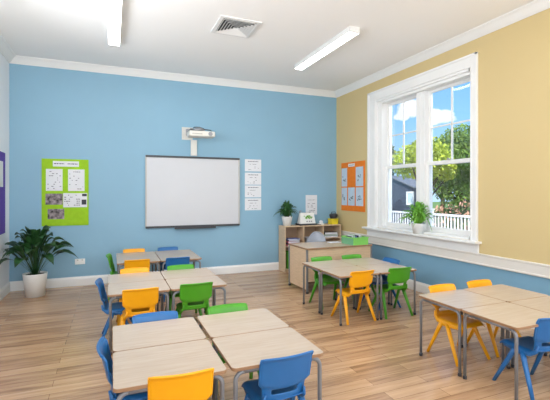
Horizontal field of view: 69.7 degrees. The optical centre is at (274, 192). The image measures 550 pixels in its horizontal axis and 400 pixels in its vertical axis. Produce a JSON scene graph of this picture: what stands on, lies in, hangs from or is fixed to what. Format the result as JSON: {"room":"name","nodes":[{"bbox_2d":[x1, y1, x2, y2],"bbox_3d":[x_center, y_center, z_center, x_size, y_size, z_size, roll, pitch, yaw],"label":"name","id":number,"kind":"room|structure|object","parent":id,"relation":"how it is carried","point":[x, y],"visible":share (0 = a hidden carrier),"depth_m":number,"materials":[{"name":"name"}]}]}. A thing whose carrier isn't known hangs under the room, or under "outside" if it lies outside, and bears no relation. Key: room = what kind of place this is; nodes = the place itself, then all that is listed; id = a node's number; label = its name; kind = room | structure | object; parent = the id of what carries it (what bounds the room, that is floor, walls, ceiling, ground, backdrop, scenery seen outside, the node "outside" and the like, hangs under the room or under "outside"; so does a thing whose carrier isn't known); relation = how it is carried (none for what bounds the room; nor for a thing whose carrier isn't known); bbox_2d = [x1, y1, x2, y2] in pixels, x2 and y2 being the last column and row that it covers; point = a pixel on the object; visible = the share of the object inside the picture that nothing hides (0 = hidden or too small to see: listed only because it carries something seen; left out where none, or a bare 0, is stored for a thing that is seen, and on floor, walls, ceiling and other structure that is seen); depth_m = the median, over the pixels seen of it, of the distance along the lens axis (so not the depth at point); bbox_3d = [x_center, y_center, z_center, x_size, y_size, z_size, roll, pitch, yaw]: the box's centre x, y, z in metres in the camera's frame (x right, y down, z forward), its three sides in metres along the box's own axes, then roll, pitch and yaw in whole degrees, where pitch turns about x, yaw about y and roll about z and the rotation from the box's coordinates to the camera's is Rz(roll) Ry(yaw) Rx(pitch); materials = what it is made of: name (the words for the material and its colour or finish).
{"room":"classroom","nodes":[
{"label":"classroom","id":0,"kind":"room"},
{"bbox_2d":[0,52,8,288],"bbox_3d":[-2.616,-0.330,1.660,0.200,4.160,11.465,0,0,-22],"label":"wall","id":1,"kind":"structure","parent":0,"point":[4,64],"depth_m":6.75,"materials":[{"name":"white paint"}]},
{"bbox_2d":[0,151,4,234],"bbox_3d":[-4.276,0.008,5.970,0.021,1.350,1.500,0,0,-22],"label":"pinboard","id":2,"kind":"object","parent":1,"relation":"attached to","point":[2,154],"visible":1,"depth_m":6.50,"materials":[{"name":"purple fabric"}]},
{"bbox_2d":[0,282,9,300],"bbox_3d":[-2.514,1.665,1.702,0.022,0.170,11.465,0,0,-22],"label":"baseboard","id":3,"kind":"structure","parent":1,"relation":"attached to","point":[5,290],"depth_m":6.62,"materials":[{"name":"white wood"}]},
{"bbox_2d":[0,34,15,62],"bbox_3d":[-2.468,-2.350,1.721,0.120,0.120,11.465,0,0,-22],"label":"trim","id":4,"kind":"structure","parent":1,"relation":"attached to","point":[6,51],"depth_m":6.54,"materials":[{"name":"white paint"}]},
{"bbox_2d":[22,271,47,297],"bbox_3d":[-4.065,1.558,6.690,0.372,0.385,0.372,0,0,-22],"label":"pot","id":5,"kind":"object","parent":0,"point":[34,282],"depth_m":6.57,"materials":[{"name":"white ceramic"}]},
{"bbox_2d":[9,63,335,281],"bbox_3d":[-1.604,-0.330,8.388,7.206,4.160,0.200,0,0,-22],"label":"wall","id":6,"kind":"structure","parent":0,"point":[109,121],"depth_m":7.85,"materials":[{"name":"blue paint"}]},
{"bbox_2d":[42,158,88,225],"bbox_3d":[-3.887,-0.002,7.325,0.775,1.236,0.022,0,0,-22],"label":"pinboard","id":7,"kind":"object","parent":6,"relation":"attached to","point":[65,182],"visible":1,"depth_m":7.32,"materials":[{"name":"paper"}]},
{"bbox_2d":[45,194,62,204],"bbox_3d":[-4.054,0.122,7.247,0.279,0.204,0.003,0,0,-22],"label":"print","id":8,"kind":"object","parent":7,"relation":"attached to","point":[50,199],"depth_m":7.24},
{"bbox_2d":[48,209,63,218],"bbox_3d":[-4.027,0.396,7.258,0.269,0.188,0.003,0,0,-22],"label":"print","id":9,"kind":"object","parent":7,"relation":"attached to","point":[52,213],"depth_m":7.26},
{"bbox_2d":[64,194,86,205],"bbox_3d":[-3.728,0.133,7.379,0.377,0.219,0.001,0,0,-22],"label":"print","id":10,"kind":"object","parent":7,"relation":"attached to","point":[69,199],"depth_m":7.38},
{"bbox_2d":[75,258,84,264],"bbox_3d":[-3.665,1.298,7.419,0.170,0.104,0.018,0,0,-22],"label":"power socket","id":11,"kind":"object","parent":6,"relation":"attached to","point":[77,261],"visible":1,"depth_m":7.41,"materials":[{"name":"white plastic"}]},
{"bbox_2d":[10,262,278,290],"bbox_3d":[-1.608,1.665,8.266,6.706,0.170,0.022,0,0,-22],"label":"baseboard","id":12,"kind":"structure","parent":6,"relation":"attached to","point":[82,280],"depth_m":7.55,"materials":[{"name":"white wood"}]},
{"bbox_2d":[10,55,335,97],"bbox_3d":[-1.589,-2.350,8.221,6.706,0.120,0.120,0,0,-22],"label":"trim","id":13,"kind":"structure","parent":6,"relation":"attached to","point":[22,60],"depth_m":7.93,"materials":[{"name":"white paint"}]},
{"bbox_2d":[145,155,239,228],"bbox_3d":[-1.662,-0.001,8.188,1.955,1.491,0.125,0,0,-22],"label":"whiteboard","id":14,"kind":"object","parent":6,"relation":"attached to","point":[182,192],"visible":1,"depth_m":8.18,"materials":[{"name":"plastic"}]},
{"bbox_2d":[175,226,215,228],"bbox_3d":[-1.644,0.726,8.168,0.840,0.039,0.075,0,0,-22],"label":"tray","id":15,"kind":"object","parent":14,"relation":"on","point":[176,227],"depth_m":8.13,"materials":[{"name":"plastic"}]},
{"bbox_2d":[182,127,214,155],"bbox_3d":[-1.552,-1.058,7.992,0.570,0.585,0.570,0,0,-22],"label":"projector","id":16,"kind":"object","parent":6,"relation":"attached to","point":[188,133],"visible":1,"depth_m":7.92,"materials":[{"name":"plastic"}]},
{"bbox_2d":[245,185,260,196],"bbox_3d":[-0.484,-0.025,8.739,0.380,0.264,0.004,0,0,-22],"label":"paper notice","id":17,"kind":"object","parent":6,"relation":"attached to","point":[250,190],"visible":1,"depth_m":8.74,"materials":[{"name":"white paper"}]},
{"bbox_2d":[245,198,260,209],"bbox_3d":[-0.484,0.260,8.739,0.380,0.264,0.004,0,0,-22],"label":"paper notice","id":18,"kind":"object","parent":6,"relation":"attached to","point":[250,203],"visible":1,"depth_m":8.74,"materials":[{"name":"white paper"}]},
{"bbox_2d":[245,159,260,171],"bbox_3d":[-0.484,-0.600,8.739,0.380,0.264,0.004,0,0,-22],"label":"paper notice","id":19,"kind":"object","parent":6,"relation":"attached to","point":[250,164],"visible":1,"depth_m":8.73,"materials":[{"name":"white paper"}]},
{"bbox_2d":[245,173,260,184],"bbox_3d":[-0.484,-0.305,8.739,0.380,0.264,0.004,0,0,-22],"label":"paper notice","id":20,"kind":"object","parent":6,"relation":"attached to","point":[250,178],"visible":1,"depth_m":8.74,"materials":[{"name":"white paper"}]},
{"bbox_2d":[306,195,316,214],"bbox_3d":[0.857,0.290,9.293,0.300,0.460,0.004,0,0,-22],"label":"poster","id":21,"kind":"object","parent":6,"relation":"attached to","point":[311,200],"visible":1,"depth_m":9.29,"materials":[{"name":"paper"}]},
{"bbox_2d":[0,0,533,90],"bbox_3d":[0.645,-2.510,3.006,7.256,0.200,11.865,0,0,-22],"label":"ceiling","id":22,"kind":"structure","parent":0,"point":[170,36],"depth_m":5.98,"materials":[{"name":"white paint"}]},
{"bbox_2d":[107,0,121,45],"bbox_3d":[-2.185,-2.366,5.373,0.166,0.088,1.884,0,0,-22],"label":"ceiling light","id":23,"kind":"object","parent":22,"relation":"attached to","point":[114,6],"visible":1,"depth_m":5.36,"materials":[{"name":"white plastic"}]},
{"bbox_2d":[211,15,261,37],"bbox_3d":[-0.571,-2.397,5.747,0.600,0.027,0.600,0,0,-22],"label":"ceiling vent","id":24,"kind":"object","parent":22,"relation":"in","point":[226,25],"visible":1,"depth_m":5.71,"materials":[{"name":"metal"}]},
{"bbox_2d":[294,26,359,69],"bbox_3d":[0.800,-2.366,6.605,0.166,0.088,1.884,0,0,-22],"label":"ceiling light","id":25,"kind":"object","parent":22,"relation":"attached to","point":[349,32],"visible":1,"depth_m":6.36,"materials":[{"name":"white plastic"}]},
{"bbox_2d":[0,270,549,399],"bbox_3d":[0.622,1.850,2.996,7.206,0.200,11.865,0,0,-22],"label":"floor","id":26,"kind":"structure","parent":0,"point":[48,342],"depth_m":4.43,"materials":[{"name":"brown wood"}]},
{"bbox_2d":[0,225,77,297],"bbox_3d":[-3.940,1.151,6.664,1.108,1.198,1.125,0,0,-22],"label":"peace lily","id":27,"kind":"object","parent":26,"relation":"on","point":[34,281],"visible":1,"depth_m":6.57,"materials":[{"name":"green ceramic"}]},
{"bbox_2d":[106,253,116,299],"bbox_3d":[-2.603,1.399,6.690,0.485,0.715,0.480,0,0,-16],"label":"chair","id":28,"kind":"object","parent":26,"relation":"on","point":[109,256],"visible":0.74,"depth_m":6.70,"materials":[{"name":"green plastic"}]},
{"bbox_2d":[95,278,131,336],"bbox_3d":[-1.894,1.399,4.740,0.485,0.715,0.480,0,0,-18],"label":"chair","id":29,"kind":"object","parent":26,"relation":"on","point":[117,308],"visible":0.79,"depth_m":4.62,"materials":[{"name":"blue plastic"}]},
{"bbox_2d":[96,336,147,399],"bbox_3d":[-0.993,1.399,2.781,0.485,0.715,0.480,0,0,-22],"label":"chair","id":30,"kind":"object","parent":26,"relation":"on","point":[102,347],"visible":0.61,"depth_m":2.65,"materials":[{"name":"blue plastic"}]},
{"bbox_2d":[116,267,148,325],"bbox_3d":[-1.852,1.399,5.247,0.480,0.715,0.485,0,0,-22],"label":"chair","id":31,"kind":"object","parent":26,"relation":"on","point":[140,269],"visible":0.16,"depth_m":5.42,"materials":[{"name":"yellow plastic"}]},
{"bbox_2d":[123,248,144,252],"bbox_3d":[-2.529,1.399,7.110,0.480,0.715,0.485,0,0,-22],"label":"chair","id":32,"kind":"object","parent":26,"relation":"on","point":[136,249],"visible":0.15,"depth_m":7.31,"materials":[{"name":"yellow plastic"}]},
{"bbox_2d":[108,271,163,311],"bbox_3d":[-1.812,1.425,5.136,0.659,0.650,0.567,0,0,-22],"label":"school desk","id":33,"kind":"object","parent":26,"relation":"on","point":[143,276],"visible":0.38,"depth_m":5.11,"materials":[{"name":"grey metal"}]},
{"bbox_2d":[116,251,156,271],"bbox_3d":[-2.462,1.425,7.007,0.659,0.650,0.567,0,0,-22],"label":"school desk","id":34,"kind":"object","parent":26,"relation":"on","point":[150,253],"visible":0.41,"depth_m":7.00,"materials":[{"name":"grey metal"}]},
{"bbox_2d":[124,259,149,269],"bbox_3d":[-2.224,1.399,6.345,0.480,0.715,0.485,0,0,-22],"label":"chair","id":35,"kind":"object","parent":26,"relation":"on","point":[141,262],"visible":0.27,"depth_m":6.14,"materials":[{"name":"yellow plastic"}]},
{"bbox_2d":[116,256,160,301],"bbox_3d":[-2.246,1.425,6.482,0.659,0.650,0.567,0,0,-22],"label":"school desk","id":36,"kind":"object","parent":26,"relation":"on","point":[153,259],"visible":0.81,"depth_m":6.48,"materials":[{"name":"grey metal"}]},
{"bbox_2d":[119,287,158,324],"bbox_3d":[-1.540,1.399,4.490,0.480,0.715,0.485,0,0,-22],"label":"chair","id":37,"kind":"object","parent":26,"relation":"on","point":[134,301],"visible":0.87,"depth_m":4.32,"materials":[{"name":"yellow plastic"}]},
{"bbox_2d":[108,280,169,354],"bbox_3d":[-1.595,1.425,4.609,0.659,0.650,0.567,0,0,-22],"label":"school desk","id":38,"kind":"object","parent":26,"relation":"on","point":[114,290],"visible":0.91,"depth_m":4.52,"materials":[{"name":"grey metal"}]},
{"bbox_2d":[132,311,177,323],"bbox_3d":[-0.958,1.399,3.225,0.480,0.715,0.485,0,0,-22],"label":"chair","id":39,"kind":"object","parent":26,"relation":"on","point":[161,315],"visible":0.15,"depth_m":3.42,"materials":[{"name":"blue plastic"}]},
{"bbox_2d":[113,317,205,352],"bbox_3d":[-0.924,1.425,3.111,0.659,0.650,0.567,0,0,-22],"label":"school desk","id":40,"kind":"object","parent":26,"relation":"on","point":[179,330],"visible":0.56,"depth_m":3.08,"materials":[{"name":"beige wood"}]},
{"bbox_2d":[158,247,177,270],"bbox_3d":[-1.965,1.399,7.342,0.480,0.715,0.485,0,0,-22],"label":"chair","id":41,"kind":"object","parent":26,"relation":"on","point":[160,248],"visible":0.26,"depth_m":7.50,"materials":[{"name":"blue plastic"}]},
{"bbox_2d":[113,339,226,399],"bbox_3d":[-0.705,1.425,2.582,0.659,0.650,0.567,0,0,-22],"label":"school desk","id":42,"kind":"object","parent":26,"relation":"on","point":[132,369],"visible":0.95,"depth_m":2.52,"materials":[{"name":"brown wood"}]},
{"bbox_2d":[160,257,189,301],"bbox_3d":[-1.643,1.399,6.563,0.480,0.715,0.485,0,0,-22],"label":"chair","id":43,"kind":"object","parent":26,"relation":"on","point":[176,260],"visible":0.23,"depth_m":6.36,"materials":[{"name":"blue plastic"}]},
{"bbox_2d":[155,249,194,262],"bbox_3d":[-1.847,1.425,7.261,0.659,0.650,0.567,0,0,-22],"label":"school desk","id":44,"kind":"object","parent":26,"relation":"on","point":[187,251],"visible":0.4,"depth_m":7.24,"materials":[{"name":"beige wood"}]},
{"bbox_2d":[158,254,201,270],"bbox_3d":[-1.630,1.425,6.736,0.659,0.650,0.567,0,0,-22],"label":"school desk","id":45,"kind":"object","parent":26,"relation":"on","point":[194,258],"visible":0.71,"depth_m":6.68,"materials":[{"name":"grey metal"}]},
{"bbox_2d":[148,368,213,399],"bbox_3d":[-0.609,1.399,2.489,0.480,0.715,0.485,0,0,-19],"label":"chair","id":46,"kind":"object","parent":26,"relation":"on","point":[197,385],"visible":1,"depth_m":2.29,"materials":[{"name":"yellow plastic"}]},
{"bbox_2d":[165,264,202,315],"bbox_3d":[-1.279,1.399,5.484,0.480,0.715,0.485,0,0,-22],"label":"chair","id":47,"kind":"object","parent":26,"relation":"on","point":[183,266],"visible":0.24,"depth_m":5.61,"materials":[{"name":"green plastic"}]},
{"bbox_2d":[160,268,214,312],"bbox_3d":[-1.197,1.425,5.390,0.659,0.650,0.567,0,0,-22],"label":"school desk","id":48,"kind":"object","parent":26,"relation":"on","point":[197,272],"visible":0.44,"depth_m":5.36,"materials":[{"name":"beige wood"}]},
{"bbox_2d":[176,282,212,317],"bbox_3d":[-0.981,1.399,4.748,0.480,0.715,0.485,0,0,-22],"label":"chair","id":49,"kind":"object","parent":26,"relation":"on","point":[196,295],"visible":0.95,"depth_m":4.58,"materials":[{"name":"green plastic"}]},
{"bbox_2d":[165,275,226,310],"bbox_3d":[-0.979,1.425,4.863,0.659,0.650,0.567,0,0,-22],"label":"school desk","id":50,"kind":"object","parent":26,"relation":"on","point":[174,284],"visible":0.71,"depth_m":4.82,"materials":[{"name":"grey metal"}]},
{"bbox_2d":[207,303,258,378],"bbox_3d":[-0.362,1.399,3.471,0.480,0.715,0.485,0,0,-22],"label":"chair","id":51,"kind":"object","parent":26,"relation":"on","point":[233,307],"visible":0.23,"depth_m":3.66,"materials":[{"name":"green plastic"}]},
{"bbox_2d":[197,308,288,399],"bbox_3d":[-0.287,1.425,3.374,0.659,0.650,0.567,0,0,-22],"label":"school desk","id":52,"kind":"object","parent":26,"relation":"on","point":[255,320],"visible":0.49,"depth_m":3.34,"materials":[{"name":"grey metal"}]},
{"bbox_2d":[212,327,322,399],"bbox_3d":[-0.068,1.425,2.845,0.659,0.650,0.567,0,0,-22],"label":"school desk","id":53,"kind":"object","parent":26,"relation":"on","point":[243,353],"visible":0.91,"depth_m":2.78,"materials":[{"name":"beige wood"}]},
{"bbox_2d":[241,350,313,399],"bbox_3d":[0.001,1.399,2.730,0.480,0.715,0.485,0,0,-24],"label":"chair","id":54,"kind":"object","parent":26,"relation":"on","point":[281,378],"visible":1,"depth_m":2.57,"materials":[{"name":"blue plastic"}]},
{"bbox_2d":[279,223,340,272],"bbox_3d":[0.810,1.245,9.057,1.430,1.010,0.355,0,0,-22],"label":"shelf unit","id":55,"kind":"object","parent":26,"relation":"on","point":[292,231],"visible":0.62,"depth_m":9.01,"materials":[{"name":"brown wood"}]},
{"bbox_2d":[274,200,296,225],"bbox_3d":[0.257,0.455,8.738,0.613,0.571,0.485,0,0,-22],"label":"potted plant","id":56,"kind":"object","parent":55,"relation":"on","point":[285,210],"visible":1,"depth_m":8.74,"materials":[{"name":"green plant"}]},
{"bbox_2d":[286,251,288,268],"bbox_3d":[0.319,1.498,8.819,0.228,0.360,0.258,0,0,-22],"label":"tub","id":57,"kind":"object","parent":55,"relation":"on","point":[287,252],"visible":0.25,"depth_m":8.68,"materials":[{"name":"green plastic"}]},
{"bbox_2d":[296,211,316,225],"bbox_3d":[0.713,0.572,8.992,0.430,0.336,0.260,0,0,-22],"label":"display stand","id":58,"kind":"object","parent":55,"relation":"on","point":[304,219],"visible":1,"depth_m":8.93,"materials":[{"name":"plastic"}]},
{"bbox_2d":[328,218,337,223],"bbox_3d":[1.365,0.675,9.273,0.198,0.130,0.178,0,0,-22],"label":"tub","id":59,"kind":"object","parent":55,"relation":"on","point":[330,221],"visible":0.81,"depth_m":9.21,"materials":[{"name":"yellow plastic"}]},
{"bbox_2d":[329,212,337,218],"bbox_3d":[1.374,0.589,9.276,0.200,0.282,0.197,0,0,-22],"label":"case","id":60,"kind":"object","parent":59,"relation":"in","point":[332,215],"visible":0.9,"depth_m":9.20,"materials":[{"name":"plastic"}]},
{"bbox_3d":[1.253,1.012,9.204,0.360,0.040,0.250,0,0,-22],"label":"folder","id":61,"kind":"object","parent":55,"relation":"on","visible":0},
{"bbox_3d":[1.253,0.978,9.204,0.360,0.020,0.250,0,0,-22],"label":"folder","id":62,"kind":"object","parent":61,"relation":"on","visible":0},
{"bbox_2d":[324,231,336,234],"bbox_3d":[1.253,0.941,9.204,0.340,0.050,0.240,0,0,-22],"label":"folder","id":63,"kind":"object","parent":62,"relation":"on","point":[325,232],"visible":0.68,"depth_m":9.10,"materials":[{"name":"paper"}]},
{"bbox_3d":[0.382,1.165,8.823,0.300,0.035,0.220,0,0,-21],"label":"book","id":64,"kind":"object","parent":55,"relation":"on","visible":0},
{"bbox_3d":[0.391,1.132,8.827,0.280,0.030,0.220,0,0,-20],"label":"book","id":65,"kind":"object","parent":64,"relation":"on","visible":0},
{"bbox_3d":[0.382,1.097,8.823,0.290,0.040,0.220,0,0,-23],"label":"book","id":66,"kind":"object","parent":65,"relation":"on","visible":0},
{"bbox_3d":[0.391,1.062,8.827,0.260,0.030,0.220,0,0,-19],"label":"book","id":67,"kind":"object","parent":66,"relation":"on","visible":0},
{"bbox_2d":[286,237,300,239],"bbox_3d":[0.382,1.034,8.823,0.310,0.025,0.220,0,0,-23],"label":"book","id":68,"kind":"object","parent":67,"relation":"on","point":[294,238],"visible":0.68,"depth_m":8.77,"materials":[{"name":"paper"}]},
{"bbox_2d":[308,231,325,241],"bbox_3d":[0.934,1.282,8.038,0.427,0.941,0.469,0,0,-22],"label":"chair","id":69,"kind":"object","parent":26,"relation":"on","point":[316,236],"visible":0.24,"depth_m":8.24,"materials":[{"name":"grey plastic"}]},
{"bbox_2d":[302,260,354,313],"bbox_3d":[0.820,1.425,6.066,0.642,0.650,0.567,0,0,-22],"label":"school desk","id":70,"kind":"object","parent":26,"relation":"on","point":[316,265],"visible":0.77,"depth_m":6.03,"materials":[{"name":"grey metal"}]},
{"bbox_2d":[309,256,348,305],"bbox_3d":[0.826,1.399,6.201,0.480,0.715,0.485,0,0,-22],"label":"chair","id":71,"kind":"object","parent":26,"relation":"on","point":[327,279],"visible":0.54,"depth_m":6.26,"materials":[{"name":"green plastic"}]},
{"bbox_2d":[288,240,371,293],"bbox_3d":[1.036,1.357,7.411,1.392,0.785,0.750,0,0,-24],"label":"desk","id":72,"kind":"object","parent":26,"relation":"on","point":[299,253],"visible":0.66,"depth_m":7.12,"materials":[{"name":"brown wood"}]},
{"bbox_2d":[341,234,368,244],"bbox_3d":[1.501,0.879,7.436,0.346,0.171,0.396,0,0,-24],"label":"pencil box","id":73,"kind":"object","parent":72,"relation":"on","point":[350,239],"visible":1,"depth_m":7.31,"materials":[{"name":"green plastic"}]},
{"bbox_2d":[320,266,378,325],"bbox_3d":[1.038,1.425,5.539,0.642,0.650,0.567,0,0,-22],"label":"school desk","id":74,"kind":"object","parent":26,"relation":"on","point":[339,273],"visible":0.92,"depth_m":5.43,"materials":[{"name":"brown wood"}]},
{"bbox_2d":[330,270,375,324],"bbox_3d":[1.094,1.399,5.464,0.480,0.715,0.485,0,0,-23],"label":"chair","id":75,"kind":"object","parent":26,"relation":"on","point":[358,279],"visible":0.98,"depth_m":5.32,"materials":[{"name":"yellow plastic"}]},
{"bbox_2d":[342,254,375,298],"bbox_3d":[1.353,1.399,6.419,0.480,0.715,0.485,0,0,-22],"label":"chair","id":76,"kind":"object","parent":26,"relation":"on","point":[351,256],"visible":0.16,"depth_m":6.55,"materials":[{"name":"green plastic"}]},
{"bbox_2d":[338,257,389,306],"bbox_3d":[1.417,1.425,6.313,0.642,0.650,0.567,0,0,-22],"label":"school desk","id":77,"kind":"object","parent":26,"relation":"on","point":[356,261],"visible":0.43,"depth_m":6.29,"materials":[{"name":"grey metal"}]},
{"bbox_2d":[361,257,400,309],"bbox_3d":[1.657,1.399,6.147,0.485,0.715,0.480,0,0,-22],"label":"chair","id":78,"kind":"object","parent":26,"relation":"on","point":[387,259],"visible":0.37,"depth_m":6.17,"materials":[{"name":"blue plastic"}]},
{"bbox_2d":[359,263,416,319],"bbox_3d":[1.635,1.425,5.785,0.642,0.650,0.567,0,0,-22],"label":"school desk","id":79,"kind":"object","parent":26,"relation":"on","point":[383,269],"visible":0.75,"depth_m":5.65,"materials":[{"name":"grey metal"}]},
{"bbox_2d":[368,267,413,318],"bbox_3d":[1.682,1.399,5.696,0.480,0.715,0.485,0,0,-20],"label":"chair","id":80,"kind":"object","parent":26,"relation":"on","point":[397,275],"visible":0.94,"depth_m":5.54,"materials":[{"name":"green plastic"}]},
{"bbox_2d":[426,284,490,366],"bbox_3d":[1.955,1.399,4.266,0.480,0.715,0.485,0,0,-22],"label":"chair","id":81,"kind":"object","parent":26,"relation":"on","point":[447,318],"visible":0.6,"depth_m":4.24,"materials":[{"name":"yellow plastic"}]},
{"bbox_2d":[418,289,504,376],"bbox_3d":[1.934,1.425,4.112,0.642,0.650,0.567,0,0,-22],"label":"school desk","id":82,"kind":"object","parent":26,"relation":"on","point":[453,300],"visible":0.84,"depth_m":4.02,"materials":[{"name":"grey metal"}]},
{"bbox_2d":[466,279,520,356],"bbox_3d":[2.487,1.399,4.485,0.480,0.715,0.485,0,0,-22],"label":"chair","id":83,"kind":"object","parent":26,"relation":"on","point":[483,282],"visible":0.2,"depth_m":4.58,"materials":[{"name":"yellow plastic"}]},
{"bbox_2d":[463,284,547,355],"bbox_3d":[2.533,1.425,4.359,0.642,0.650,0.567,0,0,-22],"label":"school desk","id":84,"kind":"object","parent":26,"relation":"on","point":[506,293],"visible":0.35,"depth_m":4.32,"materials":[{"name":"grey metal"}]},
{"bbox_2d":[462,302,549,399],"bbox_3d":[2.152,1.425,3.584,0.642,0.650,0.567,0,0,-22],"label":"school desk","id":85,"kind":"object","parent":26,"relation":"on","point":[511,317],"visible":0.98,"depth_m":3.56,"materials":[{"name":"grey metal"}]},
{"bbox_2d":[492,318,549,399],"bbox_3d":[2.318,1.399,3.523,0.480,0.715,0.485,0,0,-15],"label":"chair","id":86,"kind":"object","parent":26,"relation":"on","point":[538,344],"visible":0.95,"depth_m":3.40,"materials":[{"name":"blue plastic"}]},
{"bbox_2d":[510,296,549,367],"bbox_3d":[2.751,1.425,3.831,0.642,0.650,0.567,0,0,-22],"label":"school desk","id":87,"kind":"object","parent":26,"relation":"on","point":[542,304],"visible":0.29,"depth_m":3.94,"materials":[{"name":"grey metal"}]},
{"bbox_2d":[282,216,292,225],"bbox_3d":[0.269,0.637,8.809,0.244,0.205,0.244,0,0,-22],"label":"pot","id":88,"kind":"object","parent":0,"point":[287,220],"depth_m":8.72,"materials":[{"name":"white ceramic"}]},
{"bbox_2d":[411,223,425,233],"bbox_3d":[2.514,0.629,6.923,0.244,0.185,0.244,0,0,-22],"label":"pot","id":89,"kind":"object","parent":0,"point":[418,228],"depth_m":6.84,"materials":[{"name":"white ceramic"}]},
{"bbox_2d":[336,8,549,295],"bbox_3d":[3.813,-0.330,4.314,0.300,4.160,11.465,0,0,-22],"label":"wall","id":90,"kind":"structure","parent":0,"point":[514,59],"depth_m":5.51,"materials":[{"name":"yellow paint"}]},
{"bbox_2d":[341,160,364,211],"bbox_3d":[1.749,-0.135,8.893,0.022,1.110,0.932,0,0,-22],"label":"pinboard","id":91,"kind":"object","parent":90,"relation":"attached to","point":[352,173],"visible":1,"depth_m":8.85,"materials":[{"name":"orange paper"}]},
{"bbox_2d":[362,52,481,252],"bbox_3d":[2.570,-0.593,7.136,0.425,2.985,2.830,0,0,-22],"label":"window","id":92,"kind":"structure","parent":90,"relation":"in","point":[421,87],"depth_m":7.02,"materials":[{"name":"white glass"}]},
{"bbox_2d":[396,201,435,233],"bbox_3d":[2.404,0.437,6.871,0.486,0.570,0.708,0,0,-22],"label":"potted fern","id":93,"kind":"object","parent":92,"relation":"on","point":[419,215],"visible":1,"depth_m":6.84,"materials":[{"name":"green plant"}]},
{"bbox_2d":[335,0,549,97],"bbox_3d":[3.619,-2.350,4.234,0.120,0.120,11.465,0,0,-22],"label":"trim","id":94,"kind":"structure","parent":90,"relation":"attached to","point":[536,6],"depth_m":6.12,"materials":[{"name":"white paint"}]},
{"bbox_2d":[341,230,549,278],"bbox_3d":[3.658,0.983,4.250,0.036,0.169,11.465,0,0,-22],"label":"trim","id":95,"kind":"structure","parent":90,"relation":"attached to","point":[514,265],"depth_m":5.98,"materials":[{"name":"white wood"}]},
{"bbox_2d":[373,274,534,328],"bbox_3d":[3.665,1.665,4.253,0.022,0.170,11.465,0,0,-22],"label":"baseboard","id":96,"kind":"structure","parent":90,"relation":"attached to","point":[420,287],"depth_m":6.97,"materials":[{"name":"white wood"}]},
{"label":"outside","id":97,"kind":"structure","parent":0,"visible":0},
{"bbox_2d":[433,202,468,214],"bbox_3d":[27.180,2.200,32.857,64.679,0.100,100.000,0,0,-22],"label":"ground","id":98,"kind":"structure","parent":97,"point":[435,204],"depth_m":65.28,"materials":[{"name":"green plant"}]},
{"bbox_2d":[392,145,395,175],"bbox_3d":[8.829,-1.380,36.889,4.889,7.097,6.243,0,0,18],"label":"tree","id":99,"kind":"object","parent":98,"relation":"on","point":[392,145],"visible":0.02,"depth_m":34.36,"materials":[{"name":"green plant"}]},
{"bbox_2d":[392,176,434,223],"bbox_3d":[6.502,0.555,22.775,1.300,3.190,5.860,0,0,-22],"label":"shed","id":100,"kind":"object","parent":98,"relation":"on","point":[403,191],"visible":0.27,"depth_m":20.95,"materials":[{"name":"grey wood"}]},
{"bbox_2d":[392,136,458,194],"bbox_3d":[6.618,-0.077,17.082,3.016,4.472,3.381,0,0,-22],"label":"tree","id":101,"kind":"object","parent":98,"relation":"on","point":[439,154],"visible":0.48,"depth_m":16.71,"materials":[{"name":"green plant"}]},
{"bbox_2d":[405,138,448,212],"bbox_3d":[13.596,-1.279,33.782,5.446,6.890,4.632,0,0,-45],"label":"tree","id":102,"kind":"object","parent":98,"relation":"on","point":[435,186],"visible":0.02,"depth_m":33.00,"materials":[{"name":"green plant"}]},
{"bbox_2d":[434,204,459,228],"bbox_3d":[6.837,1.310,15.697,1.324,1.741,1.324,0,0,-22],"label":"flowering shrub","id":103,"kind":"object","parent":98,"relation":"on","point":[449,210],"visible":0.32,"depth_m":15.45,"materials":[{"name":"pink plant"}]},
{"bbox_2d":[433,123,469,210],"bbox_3d":[11.809,-0.953,23.642,6.037,6.254,5.103,0,0,-6],"label":"tree","id":104,"kind":"object","parent":98,"relation":"on","point":[460,184],"visible":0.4,"depth_m":22.95,"materials":[{"name":"green plant"}]},
{"bbox_2d":[456,198,469,229],"bbox_3d":[7.312,1.149,14.512,1.363,2.152,1.346,0,0,-22],"label":"flowering shrub","id":105,"kind":"object","parent":98,"relation":"on","point":[464,211],"visible":0.17,"depth_m":14.47,"materials":[{"name":"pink plant"}]},
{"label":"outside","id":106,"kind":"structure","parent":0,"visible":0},
{"bbox_3d":[3.577,2.100,13.377,6.179,0.100,38.000,0,0,-22],"label":"path","id":107,"kind":"object","parent":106,"visible":0},
{"bbox_2d":[392,209,469,229],"bbox_3d":[4.579,1.270,12.495,0.150,1.560,11.605,0,0,-22],"label":"picket fence","id":108,"kind":"object","parent":107,"relation":"on","point":[395,212],"visible":0.06,"depth_m":11.44,"materials":[{"name":"white wood"}]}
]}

